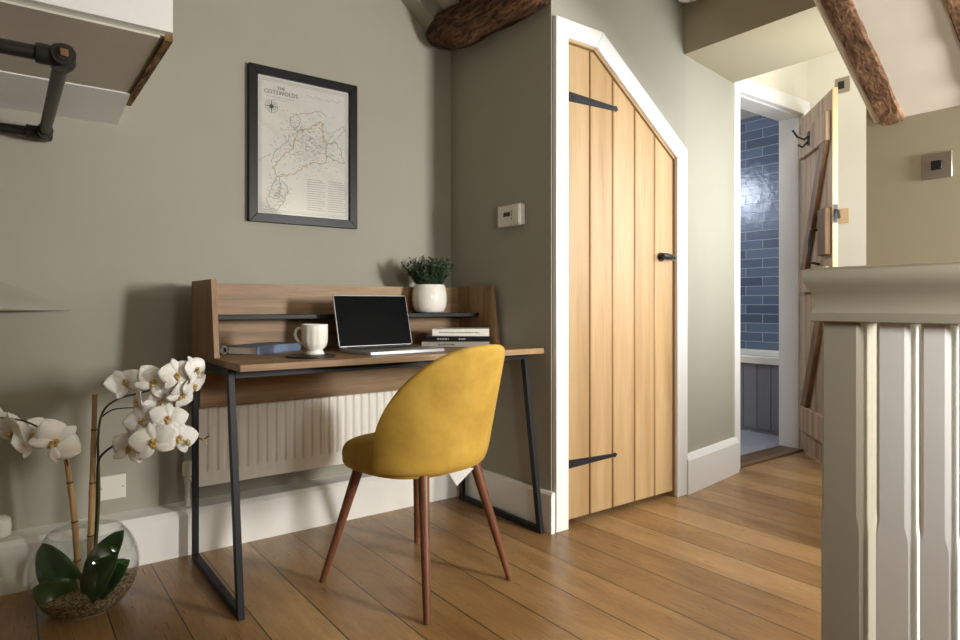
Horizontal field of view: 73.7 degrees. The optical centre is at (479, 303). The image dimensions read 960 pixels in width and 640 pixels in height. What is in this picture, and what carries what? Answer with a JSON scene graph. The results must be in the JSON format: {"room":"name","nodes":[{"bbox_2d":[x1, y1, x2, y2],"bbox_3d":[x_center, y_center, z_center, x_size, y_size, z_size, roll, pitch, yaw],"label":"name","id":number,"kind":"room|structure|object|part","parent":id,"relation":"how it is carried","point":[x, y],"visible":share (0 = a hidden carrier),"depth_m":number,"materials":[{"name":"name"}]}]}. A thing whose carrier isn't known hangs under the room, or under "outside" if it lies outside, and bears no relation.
{"room":"home office","nodes":[
{"label":"home office","id":0,"kind":"room"},
{"bbox_2d":[26,522,139,620],"bbox_3d":[-1.207,0.809,1.957,0.294,0.240,0.294,0,0,-37],"label":"glass bowl","id":1,"kind":"object","parent":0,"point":[63,592],"depth_m":1.89,"materials":[{"name":"clear glass"}]},
{"bbox_2d":[0,0,450,530],"bbox_3d":[-1.677,-0.345,2.118,3.845,2.650,0.100,0,0,-37],"label":"wall","id":2,"kind":"structure","parent":0,"point":[113,225],"depth_m":2.45,"materials":[{"name":"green paint"}]},
{"bbox_2d":[0,282,71,310],"bbox_3d":[-1.782,-0.051,1.886,1.000,0.147,0.150,0,0,-37],"label":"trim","id":3,"kind":"structure","parent":2,"relation":"attached to","point":[12,298],"depth_m":2.13,"materials":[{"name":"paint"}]},
{"bbox_2d":[0,71,129,124],"bbox_3d":[-2.125,-0.672,1.540,2.235,0.045,0.290,0,0,-37],"label":"trim","id":4,"kind":"structure","parent":2,"relation":"attached to","point":[20,92],"depth_m":2.09,"materials":[{"name":"white paint"}]},
{"bbox_2d":[7,0,163,91],"bbox_3d":[-1.964,-1.093,1.325,2.237,0.795,0.828,0,0,-37],"label":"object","id":5,"kind":"structure","parent":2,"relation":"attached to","point":[16,1],"depth_m":1.60,"materials":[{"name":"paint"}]},
{"bbox_2d":[0,38,75,142],"bbox_3d":[-1.733,-0.616,1.435,1.338,0.145,0.926,0,0,-37],"label":"rail","id":6,"kind":"object","parent":5,"relation":"attached to","point":[61,57],"visible":1,"depth_m":1.50,"materials":[{"name":"metal"}]},
{"bbox_2d":[0,0,159,92],"bbox_3d":[-1.881,-0.692,1.206,2.227,0.006,0.538,0,0,-37],"label":"panel","id":7,"kind":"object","parent":5,"relation":"attached to","point":[108,56],"depth_m":1.69,"materials":[{"name":"white paint"}]},
{"bbox_2d":[19,0,172,34],"bbox_3d":[-1.703,-1.095,0.989,2.253,0.789,0.022,0,0,-37],"label":"trim","id":8,"kind":"structure","parent":5,"relation":"attached to","point":[151,15],"depth_m":1.59,"materials":[{"name":"white paint"}]},
{"bbox_2d":[100,473,125,500],"bbox_3d":[-1.328,0.661,2.309,0.089,0.086,0.010,0,0,-37],"label":"wall plate","id":9,"kind":"object","parent":2,"relation":"attached to","point":[112,486],"visible":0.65,"depth_m":2.31,"materials":[{"name":"white plastic"}]},
{"bbox_2d":[126,33,172,105],"bbox_3d":[-1.014,-1.087,1.940,0.020,0.805,0.678,0,0,-37],"label":"trim","id":10,"kind":"structure","parent":2,"relation":"attached to","point":[166,42],"depth_m":1.85,"materials":[{"name":"brown wood"}]},
{"bbox_2d":[0,473,458,595],"bbox_3d":[-1.595,0.854,2.050,3.695,0.192,0.105,0,0,-37],"label":"baseboard","id":11,"kind":"structure","parent":2,"relation":"attached to","point":[162,532],"depth_m":2.44,"materials":[{"name":"beige paint"}]},
{"bbox_2d":[0,514,11,538],"bbox_3d":[-1.565,0.722,2.077,0.074,0.070,0.074,0,0,-37],"label":"pot","id":12,"kind":"object","parent":11,"relation":"on","point":[5,520],"visible":1,"depth_m":2.07,"materials":[{"name":"ceramic"}]},
{"bbox_2d":[182,390,397,505],"bbox_3d":[-0.708,0.499,2.721,1.041,0.518,0.090,0,0,-37],"label":"radiator","id":13,"kind":"object","parent":2,"relation":"attached to","point":[277,437],"visible":0.41,"depth_m":2.60,"materials":[{"name":"metal"}]},
{"bbox_2d":[247,62,356,228],"bbox_3d":[-0.747,-0.656,2.732,0.477,0.640,0.025,0,0,-37],"label":"framed map","id":14,"kind":"object","parent":2,"relation":"attached to","point":[302,128],"visible":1,"depth_m":2.72,"materials":[{"name":"paper"}]},
{"bbox_2d":[401,0,442,31],"bbox_3d":[-0.289,-1.467,3.029,0.280,0.314,0.100,0,0,-37],"label":"ceiling","id":15,"kind":"structure","parent":2,"relation":"attached to","point":[424,12],"depth_m":3.02,"materials":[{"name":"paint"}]},
{"bbox_2d":[0,430,821,639],"bbox_3d":[0.405,0.955,2.174,7.050,0.050,5.000,0,0,-37],"label":"floor","id":16,"kind":"structure","parent":0,"point":[738,556],"depth_m":2.15,"materials":[{"name":"brown wood"}]},
{"bbox_2d":[0,356,209,620],"bbox_3d":[-1.148,0.543,1.963,0.639,0.773,0.300,0,0,-9],"label":"potted orchid","id":17,"kind":"object","parent":16,"relation":"on","point":[63,592],"visible":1,"depth_m":1.89,"materials":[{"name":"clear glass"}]},
{"bbox_3d":[-1.392,0.348,1.842,0.124,0.099,0.019,0,0,-20],"label":"flower","id":18,"kind":"part","parent":17,"relation":"part of","materials":[{"name":"white plant"}]},
{"bbox_3d":[-1.336,0.363,1.831,0.131,0.108,0.021,-9,10,32],"label":"flower","id":19,"kind":"part","parent":17,"relation":"part of","materials":[{"name":"white plant"}]},
{"bbox_3d":[-1.309,0.379,1.857,0.020,0.103,0.129,-10,23,10],"label":"flower","id":20,"kind":"part","parent":17,"relation":"part of","materials":[{"name":"white plant"}]},
{"bbox_3d":[-1.298,0.593,1.870,0.216,0.540,0.042,0,0,-26],"label":"flower stem","id":21,"kind":"part","parent":17,"relation":"part of","materials":[{"name":"plant"}]},
{"bbox_3d":[-1.211,0.389,1.837,0.022,0.139,0.112,0,40,50],"label":"flower","id":22,"kind":"part","parent":17,"relation":"part of","materials":[{"name":"white plant"}]},
{"bbox_3d":[-1.097,0.333,1.955,0.152,0.041,0.014,0,0,15],"label":"flower stem","id":23,"kind":"part","parent":17,"relation":"part of","materials":[{"name":"plant"}]},
{"bbox_3d":[-1.076,0.233,1.932,0.018,0.089,0.112,-39,-7,38],"label":"flower","id":24,"kind":"part","parent":17,"relation":"part of","materials":[{"name":"white plant"}]},
{"bbox_3d":[-1.032,0.419,1.895,0.116,0.092,0.018,11,-21,-1],"label":"flower","id":25,"kind":"part","parent":17,"relation":"part of","materials":[{"name":"white plant"}]},
{"bbox_3d":[-1.002,0.340,1.893,0.103,0.085,0.016,-30,-11,-12],"label":"flower","id":26,"kind":"part","parent":17,"relation":"part of","materials":[{"name":"white plant"}]},
{"bbox_3d":[-1.021,0.289,1.913,0.016,0.083,0.103,0,-25,-40],"label":"flower","id":27,"kind":"part","parent":17,"relation":"part of","materials":[{"name":"white plant"}]},
{"bbox_3d":[-1.032,0.538,1.968,0.253,0.686,0.284,0,0,-37],"label":"flower stem","id":28,"kind":"part","parent":17,"relation":"part of","materials":[{"name":"plant"}]},
{"bbox_3d":[-1.027,0.624,1.954,0.391,0.487,0.069,0,0,8],"label":"flower stem","id":29,"kind":"part","parent":17,"relation":"part of","materials":[{"name":"plant"}]},
{"bbox_3d":[-0.953,0.393,1.863,0.129,0.104,0.020,-13,-1,-21],"label":"flower","id":30,"kind":"part","parent":17,"relation":"part of","materials":[{"name":"white plant"}]},
{"bbox_3d":[-0.966,0.226,1.905,0.114,0.091,0.018,38,-29,-23],"label":"flower","id":31,"kind":"part","parent":17,"relation":"part of","materials":[{"name":"white plant"}]},
{"bbox_3d":[-0.967,0.294,1.935,0.016,0.101,0.083,11,45,28],"label":"flower","id":32,"kind":"part","parent":17,"relation":"part of","materials":[{"name":"white plant"}]},
{"bbox_3d":[-0.922,0.333,1.895,0.108,0.086,0.017,10,-25,-26],"label":"flower","id":33,"kind":"part","parent":17,"relation":"part of","materials":[{"name":"white plant"}]},
{"bbox_3d":[-0.901,0.204,1.900,0.106,0.088,0.017,-11,13,-44],"label":"flower","id":34,"kind":"part","parent":17,"relation":"part of","materials":[{"name":"white plant"}]},
{"bbox_3d":[-0.900,0.272,1.935,0.016,0.082,0.103,21,-33,19],"label":"flower","id":35,"kind":"part","parent":17,"relation":"part of","materials":[{"name":"white plant"}]},
{"bbox_3d":[-0.894,0.391,1.904,0.018,0.090,0.109,-7,-24,42],"label":"flower","id":36,"kind":"part","parent":17,"relation":"part of","materials":[{"name":"white plant"}]},
{"bbox_3d":[-0.872,0.243,1.948,0.015,0.079,0.098,15,24,14],"label":"flower","id":37,"kind":"part","parent":17,"relation":"part of","materials":[{"name":"white plant"}]},
{"bbox_3d":[-0.865,0.194,1.940,0.016,0.082,0.103,-15,7,10],"label":"flower","id":38,"kind":"part","parent":17,"relation":"part of","materials":[{"name":"white plant"}]},
{"bbox_2d":[192,279,543,620],"bbox_3d":[-0.404,0.423,2.485,1.219,1.014,0.617,0,0,-37],"label":"desk","id":39,"kind":"object","parent":16,"relation":"on","point":[226,314],"visible":0.66,"depth_m":2.48,"materials":[{"name":"brown wood"}]},
{"bbox_3d":[-0.968,0.048,2.252,0.018,0.264,0.317,0,0,-37],"label":"panel","id":40,"kind":"part","parent":39,"relation":"part of","materials":[{"name":"brown wood"}]},
{"bbox_3d":[-0.872,0.566,2.110,0.020,0.728,0.575,0,0,-37],"label":"leg frame","id":41,"kind":"part","parent":39,"relation":"part of","materials":[{"name":"black metal"}]},
{"bbox_2d":[219,344,227,354],"bbox_3d":[-0.945,0.161,2.300,0.034,0.034,0.182,0,0,-37],"label":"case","id":42,"kind":"object","parent":39,"relation":"on","point":[223,349],"visible":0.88,"depth_m":2.23,"materials":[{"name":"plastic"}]},
{"bbox_2d":[227,342,300,354],"bbox_3d":[-0.799,0.164,2.382,0.135,0.031,0.250,0,0,20],"label":"notebook","id":43,"kind":"object","parent":39,"relation":"on","point":[266,347],"visible":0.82,"depth_m":2.29,"materials":[{"name":"blue paper"}]},
{"bbox_2d":[285,353,335,358],"bbox_3d":[-0.576,0.176,2.178,0.166,0.007,0.166,0,0,-37],"label":"coaster","id":44,"kind":"object","parent":39,"relation":"on","point":[299,355],"visible":0.84,"depth_m":2.13,"materials":[{"name":"black"}]},
{"bbox_2d":[293,324,327,354],"bbox_3d":[-0.570,0.121,2.177,0.103,0.104,0.090,0,0,-37],"label":"mug","id":45,"kind":"object","parent":44,"relation":"on","point":[314,337],"visible":1,"depth_m":2.15,"materials":[{"name":"white ceramic"}]},
{"bbox_3d":[-0.618,0.110,2.181,0.035,0.064,0.011,0,0,-1],"label":"handle","id":46,"kind":"part","parent":45,"relation":"part of","materials":[{"name":"white ceramic"}]},
{"bbox_3d":[-0.569,0.293,2.714,1.166,0.183,0.016,0,0,-37],"label":"modesty panel","id":47,"kind":"part","parent":39,"relation":"part of","materials":[{"name":"brown wood"}]},
{"bbox_3d":[-0.580,0.051,2.728,1.174,0.258,0.018,0,0,-37],"label":"panel","id":48,"kind":"part","parent":39,"relation":"part of","materials":[{"name":"brown wood"}]},
{"bbox_2d":[218,312,478,319],"bbox_3d":[-0.525,0.048,2.655,1.174,0.016,0.164,0,0,-37],"label":"shelf","id":49,"kind":"object","parent":39,"relation":"attached to","point":[221,315],"depth_m":2.54,"materials":[{"name":"black metal"}]},
{"bbox_3d":[-0.287,0.216,2.320,1.169,0.028,0.010,0,0,-37],"label":"rail","id":50,"kind":"part","parent":39,"relation":"part of","materials":[{"name":"black metal"}]},
{"bbox_2d":[333,295,444,355],"bbox_3d":[-0.347,0.072,2.430,0.325,0.214,0.289,0,0,-39],"label":"laptop","id":51,"kind":"object","parent":39,"relation":"on","point":[369,325],"visible":1,"depth_m":2.49,"materials":[{"name":"metal"}]},
{"bbox_3d":[-0.419,0.065,2.520,0.325,0.200,0.058,0,0,-39],"label":"lid","id":52,"kind":"part","parent":51,"relation":"part of","materials":[{"name":"metal"}]},
{"bbox_2d":[401,255,453,312],"bbox_3d":[-0.222,-0.090,2.864,0.228,0.260,0.198,0,0,-37],"label":"potted plant","id":53,"kind":"object","parent":39,"relation":"on","point":[429,295],"visible":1,"depth_m":2.82,"materials":[{"name":"green plant"}]},
{"bbox_3d":[-0.227,-0.024,2.878,0.158,0.128,0.158,0,0,-37],"label":"pot","id":54,"kind":"part","parent":53,"relation":"part of","materials":[{"name":"white ceramic"}]},
{"bbox_2d":[422,340,489,346],"bbox_3d":[-0.100,0.169,2.759,0.285,0.022,0.171,0,0,1],"label":"book","id":55,"kind":"object","parent":39,"relation":"on","point":[429,344],"visible":0.66,"depth_m":2.67,"materials":[{"name":"grey paper"}]},
{"bbox_2d":[425,334,489,341],"bbox_3d":[-0.092,0.146,2.761,0.270,0.022,0.166,0,0,1],"label":"book","id":56,"kind":"object","parent":55,"relation":"on","point":[429,338],"visible":0.97,"depth_m":2.68,"materials":[{"name":"grey paper"}]},
{"bbox_2d":[432,328,488,335],"bbox_3d":[-0.081,0.120,2.771,0.240,0.030,0.156,0,0,0],"label":"book","id":57,"kind":"object","parent":56,"relation":"on","point":[435,331],"visible":1,"depth_m":2.69,"materials":[{"name":"grey paper"}]},
{"bbox_3d":[-0.013,0.048,2.965,0.018,0.264,0.317,0,0,-37],"label":"panel","id":58,"kind":"part","parent":39,"relation":"part of","materials":[{"name":"brown wood"}]},
{"bbox_3d":[0.081,0.566,2.821,0.020,0.728,0.575,0,0,-37],"label":"leg frame","id":59,"kind":"part","parent":39,"relation":"part of","materials":[{"name":"black metal"}]},
{"bbox_2d":[319,344,512,624],"bbox_3d":[-0.186,0.529,2.148,0.600,0.809,0.512,0,0,41],"label":"dining chair","id":60,"kind":"object","parent":16,"relation":"on","point":[439,422],"visible":1,"depth_m":1.94,"materials":[{"name":"yellow fabric"}]},
{"bbox_3d":[-0.460,0.727,2.150,0.157,0.413,0.036,0,0,-1],"label":"leg","id":61,"kind":"part","parent":60,"relation":"part of","materials":[{"name":"brown wood"}]},
{"bbox_3d":[-0.239,0.497,2.194,0.445,0.090,0.430,0,0,41],"label":"seat","id":62,"kind":"part","parent":60,"relation":"part of","materials":[{"name":"yellow fabric"}]},
{"bbox_3d":[-0.242,0.727,2.430,0.037,0.413,0.162,0,0,-10],"label":"leg","id":63,"kind":"part","parent":60,"relation":"part of","materials":[{"name":"brown wood"}]},
{"bbox_3d":[-0.162,0.727,1.926,0.036,0.412,0.152,0,0,-13],"label":"leg","id":64,"kind":"part","parent":60,"relation":"part of","materials":[{"name":"brown wood"}]},
{"bbox_3d":[-0.074,0.327,2.051,0.301,0.407,0.496,0,0,41],"label":"backrest","id":65,"kind":"part","parent":60,"relation":"part of","materials":[{"name":"yellow fabric"}]},
{"bbox_3d":[0.036,0.727,2.162,0.151,0.412,0.036,0,0,-2],"label":"leg","id":66,"kind":"part","parent":60,"relation":"part of","materials":[{"name":"brown wood"}]},
{"bbox_2d":[740,348,778,435],"bbox_3d":[1.957,0.652,5.241,0.685,0.555,1.700,0,0,-37],"label":"bathtub","id":67,"kind":"object","parent":16,"relation":"on","point":[759,368],"visible":0.09,"depth_m":4.62,"materials":[{"name":"wood"}]},
{"bbox_2d":[740,348,778,364],"bbox_3d":[1.957,0.578,5.241,0.685,0.405,1.700,0,0,-37],"label":"bathtub rim","id":68,"kind":"object","parent":67,"relation":"in","point":[747,356],"depth_m":4.69,"materials":[{"name":"white ceramic"}]},
{"bbox_2d":[803,261,959,639],"bbox_3d":[1.126,0.580,0.630,0.125,1.299,1.552,0,0,-37],"label":"balustrade","id":69,"kind":"object","parent":16,"relation":"on","point":[880,580],"visible":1,"depth_m":1.12,"materials":[{"name":"wood"}]},
{"bbox_3d":[0.696,0.627,1.206,0.078,1.207,0.067,0,0,-37],"label":"newel post","id":70,"kind":"part","parent":69,"relation":"part of","materials":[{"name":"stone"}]},
{"bbox_3d":[1.126,-0.018,0.630,0.125,0.103,1.552,0,0,-37],"label":"handrail","id":71,"kind":"part","parent":69,"relation":"part of","materials":[{"name":"wood"}]},
{"bbox_2d":[436,0,458,9],"bbox_3d":[-0.068,-1.478,2.838,0.405,0.412,0.670,0,0,-37],"label":"ceiling","id":72,"kind":"structure","parent":0,"point":[444,4],"depth_m":3.01,"materials":[{"name":"paint"}]},
{"bbox_2d":[451,9,540,487],"bbox_3d":[0.063,-0.345,2.967,0.060,2.650,0.720,0,0,-37],"label":"wall","id":73,"kind":"structure","parent":0,"point":[496,80],"depth_m":2.85,"materials":[{"name":"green paint"}]},
{"bbox_2d":[426,0,549,48],"bbox_3d":[0.019,-1.304,2.861,0.217,0.220,0.728,0,0,-42],"label":"timber beam","id":74,"kind":"structure","parent":73,"relation":"attached to","point":[466,23],"depth_m":2.82,"materials":[{"name":"brown wood"}]},
{"bbox_2d":[465,468,554,534],"bbox_3d":[0.102,0.858,2.848,0.020,0.185,0.648,0,0,-37],"label":"baseboard","id":75,"kind":"structure","parent":73,"relation":"attached to","point":[515,497],"depth_m":2.77,"materials":[{"name":"beige paint"}]},
{"bbox_2d":[498,203,524,227],"bbox_3d":[0.134,-0.385,2.795,0.031,0.094,0.156,0,0,-37],"label":"thermostat","id":76,"kind":"object","parent":73,"relation":"attached to","point":[512,215],"visible":1,"depth_m":2.77,"materials":[{"name":"white plastic"}]},
{"bbox_2d":[541,0,684,493],"bbox_3d":[0.631,-0.345,2.904,0.895,2.650,0.060,0,0,-37],"label":"wall","id":77,"kind":"structure","parent":0,"point":[648,35],"depth_m":2.81,"materials":[{"name":"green paint"}]},
{"bbox_2d":[553,15,687,532],"bbox_3d":[0.655,-0.122,2.869,0.878,2.104,0.024,0,0,-37],"label":"trim","id":78,"kind":"structure","parent":77,"relation":"attached to","point":[564,29],"depth_m":2.63,"materials":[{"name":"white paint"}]},
{"bbox_2d":[569,44,675,519],"bbox_3d":[0.646,-0.092,2.874,0.722,1.988,0.096,0,0,-37],"label":"door","id":79,"kind":"structure","parent":77,"relation":"in","point":[621,257],"depth_m":2.83,"materials":[{"name":"brown wood"}]},
{"bbox_2d":[684,0,837,82],"bbox_3d":[1.466,-1.607,2.991,0.562,0.765,1.040,0,0,-37],"label":"lintel","id":80,"kind":"object","parent":77,"relation":"attached to","point":[737,40],"visible":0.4,"depth_m":3.02,"materials":[{"name":"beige paint"}]},
{"bbox_2d":[685,55,733,452],"bbox_3d":[1.192,-0.495,3.393,0.158,2.950,0.613,0,0,37],"label":"wall","id":81,"kind":"structure","parent":0,"point":[709,97],"depth_m":3.34,"materials":[{"name":"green paint"}]},
{"bbox_2d":[687,437,739,494],"bbox_3d":[1.215,0.844,3.337,0.028,0.212,0.600,0,0,45],"label":"baseboard","id":82,"kind":"structure","parent":81,"relation":"attached to","point":[709,465],"depth_m":3.31,"materials":[{"name":"white paint"}]},
{"bbox_2d":[740,109,758,119],"bbox_3d":[1.501,-1.620,4.969,1.950,0.100,1.830,0,0,-37],"label":"ceiling","id":83,"kind":"structure","parent":0,"point":[744,114],"depth_m":5.30,"materials":[{"name":"paint"}]},
{"bbox_2d":[740,115,778,349],"bbox_3d":[2.243,-0.345,5.522,0.100,2.650,1.830,0,0,-37],"label":"tiled wall","id":84,"kind":"structure","parent":0,"point":[759,135],"depth_m":5.32,"materials":[{"name":"blue tile"}]},
{"bbox_2d":[748,61,806,100],"bbox_3d":[1.754,-0.495,3.941,1.015,2.950,0.120,0,0,-37],"label":"wall","id":85,"kind":"structure","parent":0,"point":[791,80],"depth_m":4.00,"materials":[{"name":"beige paint"}]},
{"bbox_2d":[740,445,802,467],"bbox_3d":[1.712,0.934,3.891,0.722,0.032,0.150,0,0,-37],"label":"threshold","id":86,"kind":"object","parent":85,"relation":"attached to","point":[764,455],"depth_m":3.90,"materials":[{"name":"brown wood"}]},
{"bbox_2d":[734,79,809,450],"bbox_3d":[1.712,-0.182,3.891,0.912,2.225,0.160,0,0,-37],"label":"trim","id":87,"kind":"structure","parent":85,"relation":"attached to","point":[752,96],"depth_m":4.07,"materials":[{"name":"white paint"}]},
{"bbox_2d":[792,87,840,462],"bbox_3d":[1.921,-0.133,3.741,0.146,2.085,0.628,0,0,12],"label":"door","id":88,"kind":"structure","parent":85,"relation":"in","point":[818,139],"depth_m":3.71,"materials":[{"name":"brown wood"}]},
{"bbox_3d":[1.928,-0.356,3.696,0.063,0.268,0.050,0,0,12],"label":"pull handle","id":89,"kind":"part","parent":88,"relation":"part of","materials":[{"name":"black metal"}]},
{"bbox_2d":[807,51,865,266],"bbox_3d":[2.467,-0.495,3.750,0.100,2.950,1.040,0,0,-37],"label":"wall","id":90,"kind":"structure","parent":0,"point":[822,71],"depth_m":3.93,"materials":[{"name":"beige paint"}]},
{"bbox_2d":[835,76,849,93],"bbox_3d":[2.241,-1.355,3.960,0.010,0.092,0.087,0,0,-37],"label":"wall switch","id":91,"kind":"object","parent":90,"relation":"attached to","point":[843,84],"visible":0.82,"depth_m":3.95,"materials":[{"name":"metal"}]},
{"bbox_2d":[838,208,848,223],"bbox_3d":[2.238,-0.545,3.966,0.008,0.090,0.090,0,0,-37],"label":"wall plate","id":92,"kind":"object","parent":90,"relation":"attached to","point":[844,213],"visible":0.56,"depth_m":3.95,"materials":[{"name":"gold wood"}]},
{"bbox_2d":[814,0,959,122],"bbox_3d":[1.534,-1.109,1.104,1.280,1.005,2.034,0,0,-37],"label":"ceiling","id":93,"kind":"structure","parent":0,"point":[916,43],"depth_m":2.00,"materials":[{"name":"paint"}]},
{"bbox_2d":[820,0,903,125],"bbox_3d":[0.961,-1.057,1.870,1.180,0.870,0.083,0,0,-37],"label":"rafter","id":94,"kind":"object","parent":93,"relation":"attached to","point":[843,15],"visible":1,"depth_m":2.08,"materials":[{"name":"brown wood"}]},
{"bbox_2d":[943,0,959,41],"bbox_3d":[1.133,-1.056,1.639,1.179,0.867,0.079,0,0,-37],"label":"rafter","id":95,"kind":"object","parent":93,"relation":"attached to","point":[953,6],"visible":1,"depth_m":1.83,"materials":[{"name":"brown wood"}]},
{"bbox_2d":[866,105,959,537],"bbox_3d":[2.040,0.555,1.497,0.100,2.750,2.060,0,0,-37],"label":"wall","id":96,"kind":"structure","parent":0,"point":[910,218],"depth_m":2.18,"materials":[{"name":"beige paint"}]},
{"bbox_2d":[922,150,951,179],"bbox_3d":[1.509,-0.458,2.116,0.010,0.086,0.086,0,0,-37],"label":"wall switch","id":97,"kind":"object","parent":96,"relation":"attached to","point":[939,164],"visible":1,"depth_m":2.11,"materials":[{"name":"metal"}]},
{"bbox_3d":[-0.190,-1.540,0.856,4.720,0.100,3.700,0,0,-37],"label":"ceiling","id":98,"kind":"structure","parent":0,"visible":0},
{"bbox_2d":[678,0,695,2],"bbox_3d":[0.986,-1.462,3.026,0.116,0.054,0.116,0,0,-37],"label":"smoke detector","id":99,"kind":"object","parent":98,"relation":"attached to","point":[682,1],"visible":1,"depth_m":3.04,"materials":[{"name":"white plastic"}]}
]}

